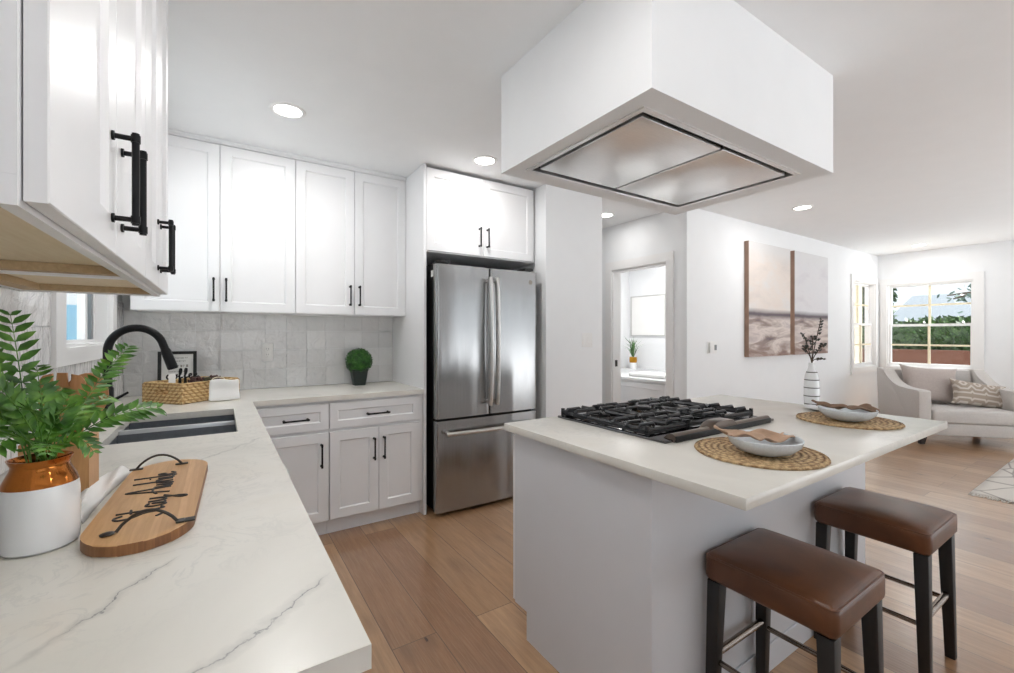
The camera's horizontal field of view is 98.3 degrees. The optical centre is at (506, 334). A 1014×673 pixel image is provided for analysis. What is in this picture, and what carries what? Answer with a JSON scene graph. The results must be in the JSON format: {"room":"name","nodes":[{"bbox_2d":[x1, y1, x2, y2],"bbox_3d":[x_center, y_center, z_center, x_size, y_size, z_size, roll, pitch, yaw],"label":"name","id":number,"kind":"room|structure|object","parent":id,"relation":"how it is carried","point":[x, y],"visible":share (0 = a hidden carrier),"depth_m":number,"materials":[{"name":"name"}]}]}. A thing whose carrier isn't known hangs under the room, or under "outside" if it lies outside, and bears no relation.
{"room":"kitchen","nodes":[
{"label":"kitchen","id":0,"kind":"room"},
{"bbox_2d":[0,451,80,557],"bbox_3d":[-0.834,0.297,0.783,0.103,0.158,0.103,0,0,-33],"label":"jar","id":1,"kind":"object","parent":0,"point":[40,496],"depth_m":0.75,"materials":[{"name":"white ceramic"}]},
{"bbox_2d":[0,295,121,474],"bbox_3d":[-0.849,0.030,0.283,0.120,2.440,5.805,0,0,-33],"label":"wall","id":2,"kind":"structure","parent":0,"point":[119,297],"depth_m":2.53,"materials":[{"name":"paint"}]},
{"bbox_2d":[0,287,123,473],"bbox_3d":[-1.450,0.091,1.319,0.010,0.562,3.196,0,0,-33],"label":"wall tile","id":3,"kind":"structure","parent":2,"relation":"attached to","point":[38,304],"depth_m":1.40,"materials":[{"name":"tile"}]},
{"bbox_2d":[0,0,147,279],"bbox_3d":[-0.781,-0.648,0.642,0.386,1.044,0.695,0,0,-33],"label":"upper cabinet","id":4,"kind":"object","parent":2,"relation":"attached to","point":[74,157],"visible":1,"depth_m":0.60,"materials":[{"name":"white wood"}]},
{"bbox_2d":[49,293,116,367],"bbox_3d":[-1.916,-0.417,1.931,0.139,1.065,1.070,0,0,-33],"label":"window","id":5,"kind":"structure","parent":2,"relation":"in","point":[96,313],"depth_m":2.09,"materials":[{"name":"paint"}]},
{"bbox_2d":[0,0,175,296],"bbox_3d":[-1.118,-0.648,1.156,0.386,1.044,0.531,0,0,-33],"label":"upper cabinet","id":6,"kind":"object","parent":2,"relation":"attached to","point":[155,281],"visible":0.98,"depth_m":1.23,"materials":[{"name":"white wood"}]},
{"bbox_2d":[67,305,76,339],"bbox_3d":[-5.326,0.615,4.341,2.710,1.870,0.160,0,0,-33],"label":"window","id":7,"kind":"structure","parent":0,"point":[71,309],"depth_m":4.71,"materials":[{"name":"blue glass"}]},
{"bbox_2d":[122,295,392,396],"bbox_3d":[-1.256,0.030,3.427,2.645,2.440,0.100,0,0,-33],"label":"wall","id":8,"kind":"structure","parent":0,"point":[125,298],"depth_m":2.94,"materials":[{"name":"tile"}]},
{"bbox_2d":[130,134,294,314],"bbox_3d":[-1.826,-0.650,2.786,0.839,1.024,0.346,0,0,-33],"label":"upper cabinet","id":9,"kind":"object","parent":8,"relation":"attached to","point":[231,209],"visible":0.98,"depth_m":2.70,"materials":[{"name":"white wood"}]},
{"bbox_2d":[168,128,405,180],"bbox_3d":[-1.475,-1.176,2.875,1.672,0.027,0.063,0,0,-33],"label":"crown molding","id":10,"kind":"structure","parent":9,"relation":"attached to","point":[170,131],"depth_m":2.84,"materials":[{"name":"white wood"}]},
{"bbox_2d":[124,310,392,395],"bbox_3d":[-1.628,0.111,3.116,1.664,0.522,0.010,0,0,-33],"label":"wall tile","id":11,"kind":"structure","parent":8,"relation":"attached to","point":[245,334],"depth_m":3.06,"materials":[{"name":"tile"}]},
{"bbox_2d":[262,343,272,360],"bbox_3d":[-1.683,0.123,3.080,0.070,0.127,0.011,0,0,-33],"label":"wall outlet","id":12,"kind":"object","parent":11,"relation":"attached to","point":[267,348],"visible":1,"depth_m":3.08,"materials":[{"name":"white plastic"}]},
{"bbox_2d":[292,160,405,317],"bbox_3d":[-1.158,-0.650,3.224,0.758,1.024,0.346,0,0,-33],"label":"upper cabinet","id":13,"kind":"object","parent":8,"relation":"attached to","point":[350,226],"visible":1,"depth_m":3.09,"materials":[{"name":"white wood"}]},
{"bbox_2d":[426,167,533,269],"bbox_3d":[-0.332,-0.878,3.560,0.948,0.593,0.688,0,0,-33],"label":"upper cabinet","id":14,"kind":"object","parent":8,"relation":"attached to","point":[471,221],"visible":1,"depth_m":3.28,"materials":[{"name":"white wood"}]},
{"bbox_2d":[507,184,601,418],"bbox_3d":[0.323,0.030,3.993,0.618,2.440,0.885,0,0,-33],"label":"wall partition","id":15,"kind":"structure","parent":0,"point":[567,266],"depth_m":3.58,"materials":[{"name":"paint"}]},
{"bbox_2d":[168,0,1013,255],"bbox_3d":[2.490,-1.240,3.365,9.045,0.100,7.300,0,0,-33],"label":"ceiling","id":16,"kind":"structure","parent":0,"point":[923,90],"depth_m":2.14,"materials":[{"name":"paint"}]},
{"bbox_2d":[269,102,305,118],"bbox_3d":[-1.163,-1.187,2.326,0.176,0.006,0.176,0,0,-33],"label":"recessed light","id":17,"kind":"object","parent":16,"relation":"in","point":[283,109],"visible":1,"depth_m":2.32,"materials":[{"name":"paint"}]},
{"bbox_2d":[472,155,497,165],"bbox_3d":[-0.151,-1.187,2.994,0.176,0.006,0.176,0,0,-33],"label":"recessed light","id":18,"kind":"object","parent":16,"relation":"in","point":[483,160],"visible":1,"depth_m":2.98,"materials":[{"name":"paint"}]},
{"bbox_2d":[602,213,614,217],"bbox_3d":[0.985,-1.187,4.359,0.176,0.006,0.176,0,0,-33],"label":"recessed light","id":19,"kind":"object","parent":16,"relation":"in","point":[604,215],"visible":0.71,"depth_m":4.36,"materials":[{"name":"paint"}]},
{"bbox_2d":[501,0,832,214],"bbox_3d":[0.737,-0.963,2.016,1.272,0.454,0.841,0,0,-33],"label":"range hood","id":20,"kind":"object","parent":16,"relation":"attached to","point":[674,107],"visible":1,"depth_m":1.68,"materials":[{"name":"paint"}]},
{"bbox_2d":[792,205,813,210],"bbox_3d":[2.767,-1.187,4.101,0.176,0.006,0.176,0,0,-33],"label":"recessed light","id":21,"kind":"object","parent":16,"relation":"in","point":[802,207],"visible":1,"depth_m":4.09,"materials":[{"name":"paint"}]},
{"bbox_2d":[911,244,927,246],"bbox_3d":[5.472,-1.187,5.818,0.176,0.006,0.176,0,0,-33],"label":"recessed light","id":22,"kind":"object","parent":16,"relation":"in","point":[915,245],"visible":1,"depth_m":5.83,"materials":[{"name":"paint"}]},
{"bbox_2d":[621,272,628,367],"bbox_3d":[1.209,0.030,6.292,1.480,2.440,0.100,0,0,-33],"label":"wall","id":23,"kind":"structure","parent":0,"point":[624,276],"depth_m":6.60,"materials":[{"name":"paint"}]},
{"bbox_2d":[602,212,674,403],"bbox_3d":[0.981,0.030,5.180,0.120,2.440,2.410,0,0,-33],"label":"wall","id":24,"kind":"structure","parent":0,"point":[653,234],"depth_m":4.53,"materials":[{"name":"paint"}]},
{"bbox_2d":[605,251,673,403],"bbox_3d":[1.397,0.275,4.546,0.120,1.950,0.706,0,0,-33],"label":"door frame","id":25,"kind":"structure","parent":24,"relation":"in","point":[616,274],"depth_m":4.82,"materials":[{"name":"paint"}]},
{"bbox_2d":[629,266,665,369],"bbox_3d":[2.311,0.030,6.052,0.100,2.440,2.410,0,0,-33],"label":"wall","id":26,"kind":"structure","parent":0,"point":[652,281],"depth_m":6.34,"materials":[{"name":"paint"}]},
{"bbox_2d":[630,294,665,335],"bbox_3d":[2.039,-0.275,6.355,0.020,0.590,0.615,0,0,-33],"label":"window","id":27,"kind":"structure","parent":0,"point":[647,312],"depth_m":6.34,"materials":[{"name":"white glass"}]},
{"bbox_2d":[319,435,1013,672],"bbox_3d":[2.490,1.290,3.365,9.045,0.080,7.300,0,0,-33],"label":"floor","id":28,"kind":"structure","parent":0,"point":[431,592],"depth_m":2.24,"materials":[{"name":"brown wood"}]},
{"bbox_2d":[256,401,327,535],"bbox_3d":[-1.441,0.829,2.834,0.426,0.842,0.688,0,0,-33],"label":"base cabinet","id":29,"kind":"object","parent":28,"relation":"on","point":[298,432],"visible":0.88,"depth_m":2.63,"materials":[{"name":"white wood"}]},
{"bbox_2d":[327,394,421,532],"bbox_3d":[-1.004,0.829,3.120,0.616,0.842,0.688,0,0,-33],"label":"base cabinet","id":30,"kind":"object","parent":28,"relation":"on","point":[375,443],"visible":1,"depth_m":2.85,"materials":[{"name":"white wood"}]},
{"bbox_2d":[0,381,423,672],"bbox_3d":[-0.821,0.392,1.877,1.672,0.030,2.967,0,0,-33],"label":"countertop","id":31,"kind":"structure","parent":30,"relation":"on","point":[252,586],"depth_m":0.66,"materials":[{"name":"stone"}]},
{"bbox_2d":[18,432,98,491],"bbox_3d":[-1.036,0.308,1.019,0.113,0.136,0.100,0,0,-33],"label":"utensil holder","id":32,"kind":"object","parent":31,"relation":"on","point":[88,469],"visible":0.13,"depth_m":1.00,"materials":[{"name":"brown wood"}]},
{"bbox_2d":[39,373,85,436],"bbox_3d":[-1.031,0.227,1.014,0.080,0.277,0.024,0,0,-39],"label":"fork","id":33,"kind":"object","parent":32,"relation":"in","point":[76,380],"visible":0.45,"depth_m":1.02,"materials":[{"name":"brown wood"}]},
{"bbox_2d":[69,373,108,436],"bbox_3d":[-1.023,0.230,1.062,0.086,0.273,0.023,0,0,-43],"label":"spoon","id":34,"kind":"object","parent":32,"relation":"in","point":[84,375],"visible":0.16,"depth_m":1.07,"materials":[{"name":"brown wood"}]},
{"bbox_2d":[0,309,166,557],"bbox_3d":[-0.833,0.165,0.809,0.264,0.423,0.328,0,0,31],"label":"potted fern","id":35,"kind":"object","parent":31,"relation":"on","point":[40,491],"visible":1,"depth_m":0.78,"materials":[{"name":"green plant"}]},
{"bbox_2d":[81,466,132,523],"bbox_3d":[-0.959,0.364,1.016,0.065,0.025,0.376,0,0,-29],"label":"dish towel","id":36,"kind":"object","parent":31,"relation":"on","point":[92,496],"visible":0.62,"depth_m":1.03,"materials":[{"name":"white fabric"}]},
{"bbox_2d":[100,324,177,422],"bbox_3d":[-1.599,0.166,1.911,0.266,0.421,0.085,0,0,-33],"label":"faucet","id":37,"kind":"object","parent":31,"relation":"on","point":[168,357],"visible":0.73,"depth_m":1.89,"materials":[{"name":"black metal"}]},
{"bbox_2d":[80,454,207,557],"bbox_3d":[-0.796,0.349,0.999,0.180,0.055,0.584,0,0,-33],"label":"serving board","id":38,"kind":"object","parent":31,"relation":"on","point":[156,504],"visible":1,"depth_m":0.89,"materials":[{"name":"brown wood"}]},
{"bbox_2d":[109,414,235,444],"bbox_3d":[-1.389,0.494,1.859,0.423,0.204,0.652,0,0,-33],"label":"sink","id":39,"kind":"object","parent":31,"relation":"in","point":[176,428],"visible":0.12,"depth_m":1.92,"materials":[{"name":"silver metal"}]},
{"bbox_2d":[157,351,196,380],"bbox_3d":[-2.062,0.241,2.742,0.196,0.272,0.042,0,0,-33],"label":"picture frame","id":40,"kind":"object","parent":31,"relation":"on","point":[184,359],"visible":0.52,"depth_m":2.75,"materials":[{"name":"black plastic"}]},
{"bbox_2d":[161,354,192,379],"bbox_3d":[-2.064,0.241,2.745,0.160,0.236,0.026,0,0,-33],"label":"print","id":41,"kind":"object","parent":40,"relation":"attached to","point":[183,361],"depth_m":2.75,"materials":[{"name":"grey paper"}]},
{"bbox_2d":[142,376,239,404],"bbox_3d":[-1.835,0.320,2.563,0.298,0.114,0.368,0,0,16],"label":"basket","id":42,"kind":"object","parent":31,"relation":"on","point":[161,391],"visible":0.64,"depth_m":2.41,"materials":[{"name":"beige wicker"}]},
{"bbox_2d":[168,374,175,382],"bbox_3d":[-1.842,0.289,2.410,0.003,0.148,0.032,0,0,37],"label":"card","id":43,"kind":"object","parent":42,"relation":"in","point":[171,377],"visible":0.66,"depth_m":2.41,"materials":[{"name":"white paper"}]},
{"bbox_2d":[166,368,198,382],"bbox_3d":[-1.840,0.236,2.487,0.009,0.094,0.166,0,0,29],"label":"ornament","id":44,"kind":"object","parent":42,"relation":"in","point":[180,369],"visible":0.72,"depth_m":2.49,"materials":[{"name":"black metal"}]},
{"bbox_2d":[187,376,203,382],"bbox_3d":[-1.766,0.272,2.492,0.086,0.075,0.086,0,0,-33],"label":"pine cone","id":45,"kind":"object","parent":42,"relation":"in","point":[192,379],"visible":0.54,"depth_m":2.47,"materials":[{"name":"brown plant"}]},
{"bbox_2d":[209,375,220,379],"bbox_3d":[-1.754,0.272,2.629,0.074,0.065,0.074,0,0,-33],"label":"pine cone","id":46,"kind":"object","parent":42,"relation":"in","point":[210,376],"visible":0.29,"depth_m":2.61,"materials":[{"name":"brown plant"}]},
{"bbox_2d":[209,377,239,400],"bbox_3d":[-1.610,0.306,2.495,0.150,0.136,0.034,0,0,-39],"label":"hand towel","id":47,"kind":"object","parent":31,"relation":"on","point":[219,389],"visible":1,"depth_m":2.48,"materials":[{"name":"white fabric"}]},
{"bbox_2d":[345,348,372,385],"bbox_3d":[-1.109,0.237,3.284,0.203,0.279,0.201,0,0,-33],"label":"topiary","id":48,"kind":"object","parent":31,"relation":"on","point":[359,361],"visible":1,"depth_m":3.23,"materials":[{"name":"green plant"}]},
{"bbox_2d":[350,369,367,385],"bbox_3d":[-1.110,0.317,3.284,0.116,0.120,0.116,0,0,-33],"label":"pot","id":49,"kind":"object","parent":31,"relation":"on","point":[358,376],"depth_m":3.24,"materials":[{"name":"ceramic"}]},
{"bbox_2d":[393,164,425,514],"bbox_3d":[-0.747,0.033,3.309,0.021,2.435,0.653,0,0,-33],"label":"end panel","id":50,"kind":"object","parent":28,"relation":"on","point":[409,331],"visible":0.58,"depth_m":3.16,"materials":[{"name":"white wood"}]},
{"bbox_2d":[426,259,535,513],"bbox_3d":[-0.289,0.367,3.468,0.859,1.766,0.802,0,0,-33],"label":"refrigerator","id":51,"kind":"object","parent":28,"relation":"on","point":[481,322],"visible":0.88,"depth_m":3.13,"materials":[{"name":"silver metal"}]},
{"bbox_2d":[621,368,665,402],"bbox_3d":[1.784,0.875,5.670,1.199,0.750,1.569,0,0,-33],"label":"vanity","id":52,"kind":"object","parent":28,"relation":"on","point":[632,387],"visible":0.13,"depth_m":5.04,"materials":[{"name":"white ceramic"}]},
{"bbox_2d":[624,337,644,368],"bbox_3d":[1.814,0.262,6.397,0.455,0.474,0.340,0,0,-1],"label":"air plant","id":53,"kind":"object","parent":52,"relation":"on","point":[633,360],"visible":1,"depth_m":6.31,"materials":[{"name":"green plant"}]},
{"bbox_2d":[629,371,665,378],"bbox_3d":[1.724,0.477,5.159,0.300,0.044,0.500,0,0,-33],"label":"folded towel","id":54,"kind":"object","parent":52,"relation":"on","point":[656,375],"visible":0.73,"depth_m":5.11,"materials":[{"name":"white fabric"}]},
{"bbox_2d":[513,434,864,672],"bbox_3d":[0.878,0.831,2.022,1.594,0.839,0.773,0,0,-33],"label":"kitchen island","id":55,"kind":"object","parent":28,"relation":"on","point":[609,562],"visible":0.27,"depth_m":1.49,"materials":[{"name":"white wood"}]},
{"bbox_2d":[504,395,946,510],"bbox_3d":[0.955,0.395,1.896,1.635,0.030,1.035,0,0,-33],"label":"island countertop","id":56,"kind":"structure","parent":55,"relation":"on","point":[680,465],"depth_m":1.47,"materials":[{"name":"stone"}]},
{"bbox_2d":[558,396,773,443],"bbox_3d":[0.707,0.355,1.959,0.750,0.049,0.594,0,0,-33],"label":"gas cooktop","id":57,"kind":"object","parent":56,"relation":"in","point":[664,419],"visible":1,"depth_m":1.84,"materials":[{"name":"metal"}]},
{"bbox_2d":[694,437,830,470],"bbox_3d":[0.806,0.374,1.407,0.378,0.010,0.378,0,0,-33],"label":"placemat","id":58,"kind":"object","parent":56,"relation":"on","point":[719,448],"visible":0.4,"depth_m":1.32,"materials":[{"name":"beige wicker"}]},
{"bbox_2d":[727,430,804,456],"bbox_3d":[0.800,0.344,1.361,0.208,0.052,0.208,0,0,-33],"label":"bowl","id":59,"kind":"object","parent":58,"relation":"on","point":[764,448],"visible":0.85,"depth_m":1.30,"materials":[{"name":"ceramic"}]},
{"bbox_2d":[713,425,795,442],"bbox_3d":[0.783,0.311,1.371,0.233,0.040,0.133,0,0,-2],"label":"napkin","id":60,"kind":"object","parent":59,"relation":"in","point":[760,434],"visible":1,"depth_m":1.35,"materials":[{"name":"beige fabric"}]},
{"bbox_2d":[803,404,818,410],"bbox_3d":[1.602,0.372,2.180,0.214,0.016,0.214,0,0,-33],"label":"plate","id":61,"kind":"object","parent":56,"relation":"on","point":[810,406],"visible":0.23,"depth_m":2.23,"materials":[{"name":"white ceramic"}]},
{"bbox_2d":[803,363,819,404],"bbox_3d":[1.608,0.264,2.312,0.073,0.231,0.073,0,0,-33],"label":"vase","id":62,"kind":"object","parent":56,"relation":"on","point":[811,378],"visible":0.89,"depth_m":2.29,"materials":[{"name":"white ceramic"}]},
{"bbox_2d":[800,318,826,362],"bbox_3d":[1.623,0.107,2.302,0.153,0.395,0.066,0,0,-6],"label":"eucalyptus branches","id":63,"kind":"object","parent":62,"relation":"in","point":[805,346],"visible":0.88,"depth_m":2.31,"materials":[{"name":"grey plant"}]},
{"bbox_2d":[796,412,905,429],"bbox_3d":[1.495,0.374,1.924,0.378,0.010,0.378,0,0,-6],"label":"placemat","id":64,"kind":"object","parent":56,"relation":"on","point":[877,423],"visible":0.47,"depth_m":1.84,"materials":[{"name":"beige wicker"}]},
{"bbox_2d":[818,405,878,421],"bbox_3d":[1.466,0.344,1.887,0.208,0.052,0.208,0,0,-33],"label":"bowl","id":65,"kind":"object","parent":64,"relation":"on","point":[845,414],"visible":0.87,"depth_m":1.83,"materials":[{"name":"ceramic"}]},
{"bbox_2d":[811,400,879,412],"bbox_3d":[1.458,0.309,1.892,0.243,0.042,0.105,0,0,15],"label":"napkin","id":66,"kind":"object","parent":65,"relation":"in","point":[867,407],"visible":0.98,"depth_m":1.88,"materials":[{"name":"brown fabric"}]},
{"bbox_2d":[705,528,884,672],"bbox_3d":[0.864,0.961,1.331,0.347,0.578,0.362,0,0,-33],"label":"bar stool","id":67,"kind":"object","parent":28,"relation":"on","point":[826,592],"visible":1,"depth_m":1.27,"materials":[{"name":"brown leather"}]},
{"bbox_2d":[814,487,956,672],"bbox_3d":[1.502,0.961,1.749,0.347,0.578,0.362,0,0,-33],"label":"bar stool","id":68,"kind":"object","parent":28,"relation":"on","point":[921,529],"visible":0.87,"depth_m":1.67,"materials":[{"name":"brown leather"}]},
{"bbox_2d":[877,367,1013,443],"bbox_3d":[5.296,0.843,5.250,1.060,0.815,0.875,0,0,15],"label":"loveseat","id":69,"kind":"object","parent":28,"relation":"on","point":[895,397],"visible":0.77,"depth_m":4.96,"materials":[{"name":"fabric"}]},
{"bbox_2d":[899,364,960,404],"bbox_3d":[5.213,0.618,5.404,0.643,0.498,0.243,0,0,12],"label":"throw pillow","id":70,"kind":"object","parent":69,"relation":"on","point":[936,381],"visible":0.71,"depth_m":5.34,"materials":[{"name":"fabric"}]},
{"bbox_2d":[931,403,1013,425],"bbox_3d":[5.266,0.921,5.139,0.804,0.153,0.645,0,0,15],"label":"seat cushion","id":71,"kind":"object","parent":69,"relation":"on","point":[963,414],"depth_m":4.87,"materials":[{"name":"fabric"}]},
{"bbox_2d":[949,378,1005,408],"bbox_3d":[5.515,0.705,5.122,0.602,0.372,0.197,0,0,13],"label":"throw pillow","id":72,"kind":"object","parent":69,"relation":"on","point":[969,393],"visible":0.91,"depth_m":5.07,"materials":[{"name":"fabric"}]},
{"bbox_2d":[968,459,1013,503],"bbox_3d":[5.066,1.243,2.945,1.958,0.014,2.403,0,0,-33],"label":"rug","id":73,"kind":"object","parent":28,"relation":"on","point":[1000,485],"visible":1,"depth_m":3.57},
{"bbox_2d":[675,209,877,407],"bbox_3d":[3.603,0.030,5.386,4.730,2.440,0.120,0,0,-33],"label":"wall","id":74,"kind":"structure","parent":0,"point":[709,246],"depth_m":4.49,"materials":[{"name":"paint"}]},
{"bbox_2d":[707,341,716,353],"bbox_3d":[1.986,0.125,4.239,0.140,0.120,0.026,0,0,-33],"label":"thermostat","id":75,"kind":"object","parent":74,"relation":"attached to","point":[711,345],"visible":1,"depth_m":4.22,"materials":[{"name":"white plastic"}]},
{"bbox_2d":[744,240,789,356],"bbox_3d":[2.864,-0.371,4.798,0.890,1.210,0.048,0,0,-33],"label":"canvas painting","id":76,"kind":"object","parent":74,"relation":"attached to","point":[766,267],"visible":1,"depth_m":4.73},
{"bbox_2d":[790,251,827,354],"bbox_3d":[3.694,-0.371,5.342,0.885,1.210,0.048,0,0,-33],"label":"canvas painting","id":77,"kind":"object","parent":74,"relation":"attached to","point":[808,272],"visible":0.95,"depth_m":5.25},
{"bbox_2d":[850,274,877,373],"bbox_3d":[5.143,-0.145,6.383,0.980,1.390,0.139,0,0,-33],"label":"window","id":78,"kind":"structure","parent":74,"relation":"in","point":[870,364],"depth_m":6.48,"materials":[{"name":"paint"}]},
{"bbox_2d":[878,240,1013,389],"bbox_3d":[6.911,0.030,4.762,0.120,2.440,4.790,0,0,-33],"label":"wall","id":79,"kind":"structure","parent":0,"point":[996,259],"depth_m":5.68,"materials":[{"name":"paint"}]},
{"bbox_2d":[879,271,983,369],"bbox_3d":[5.965,-0.133,6.186,0.139,1.385,1.080,0,0,-33],"label":"window","id":80,"kind":"structure","parent":79,"relation":"in","point":[886,286],"depth_m":6.14,"materials":[{"name":"paint"}]},
{"label":"outside","id":81,"kind":"structure","parent":0,"visible":0},
{"bbox_3d":[2.883,1.600,13.845,100.000,0.100,100.000,0,0,-33],"label":"ground","id":82,"kind":"structure","parent":81,"visible":0},
{"bbox_2d":[855,286,861,362],"bbox_3d":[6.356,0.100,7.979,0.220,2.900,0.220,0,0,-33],"label":"window","id":83,"kind":"structure","parent":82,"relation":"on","point":[860,287],"depth_m":7.92,"materials":[{"name":"white glass"}]},
{"bbox_2d":[862,287,897,322],"bbox_3d":[9.934,-0.077,13.115,2.172,3.411,2.328,0,0,-33],"label":"shrub","id":84,"kind":"object","parent":82,"relation":"on","point":[895,295],"visible":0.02,"depth_m":11.91,"materials":[{"name":"green plant"}]},
{"bbox_2d":[862,348,969,364],"bbox_3d":[9.023,0.930,8.125,0.160,1.240,6.700,0,0,-33],"label":"fence","id":85,"kind":"object","parent":82,"relation":"on","point":[952,357],"visible":0.02,"depth_m":8.80,"materials":[{"name":"brown wood"}]},
{"bbox_2d":[862,315,970,350],"bbox_3d":[9.609,0.594,8.498,0.953,2.036,6.819,0,0,-33],"label":"hedge","id":86,"kind":"object","parent":82,"relation":"on","point":[941,335],"visible":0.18,"depth_m":9.11,"materials":[{"name":"green plant"}]},
{"bbox_2d":[893,294,970,322],"bbox_3d":[19.038,0.025,11.998,5.800,3.050,12.000,0,0,-33],"label":"neighbor house","id":87,"kind":"structure","parent":82,"relation":"on","point":[916,312],"depth_m":15.39,"materials":[{"name":"white"}]},
{"bbox_2d":[937,285,970,313],"bbox_3d":[14.124,-0.480,11.872,3.854,4.081,3.509,0,0,-33],"label":"tree","id":88,"kind":"object","parent":82,"relation":"on","point":[951,293],"visible":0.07,"depth_m":12.90,"materials":[{"name":"green plant"}]},
{"bbox_2d":[947,284,970,301],"bbox_3d":[11.886,-0.482,9.212,3.799,4.086,4.061,0,0,-33],"label":"tree","id":89,"kind":"object","parent":82,"relation":"on","point":[960,298],"visible":0.02,"depth_m":10.30,"materials":[{"name":"green plant"}]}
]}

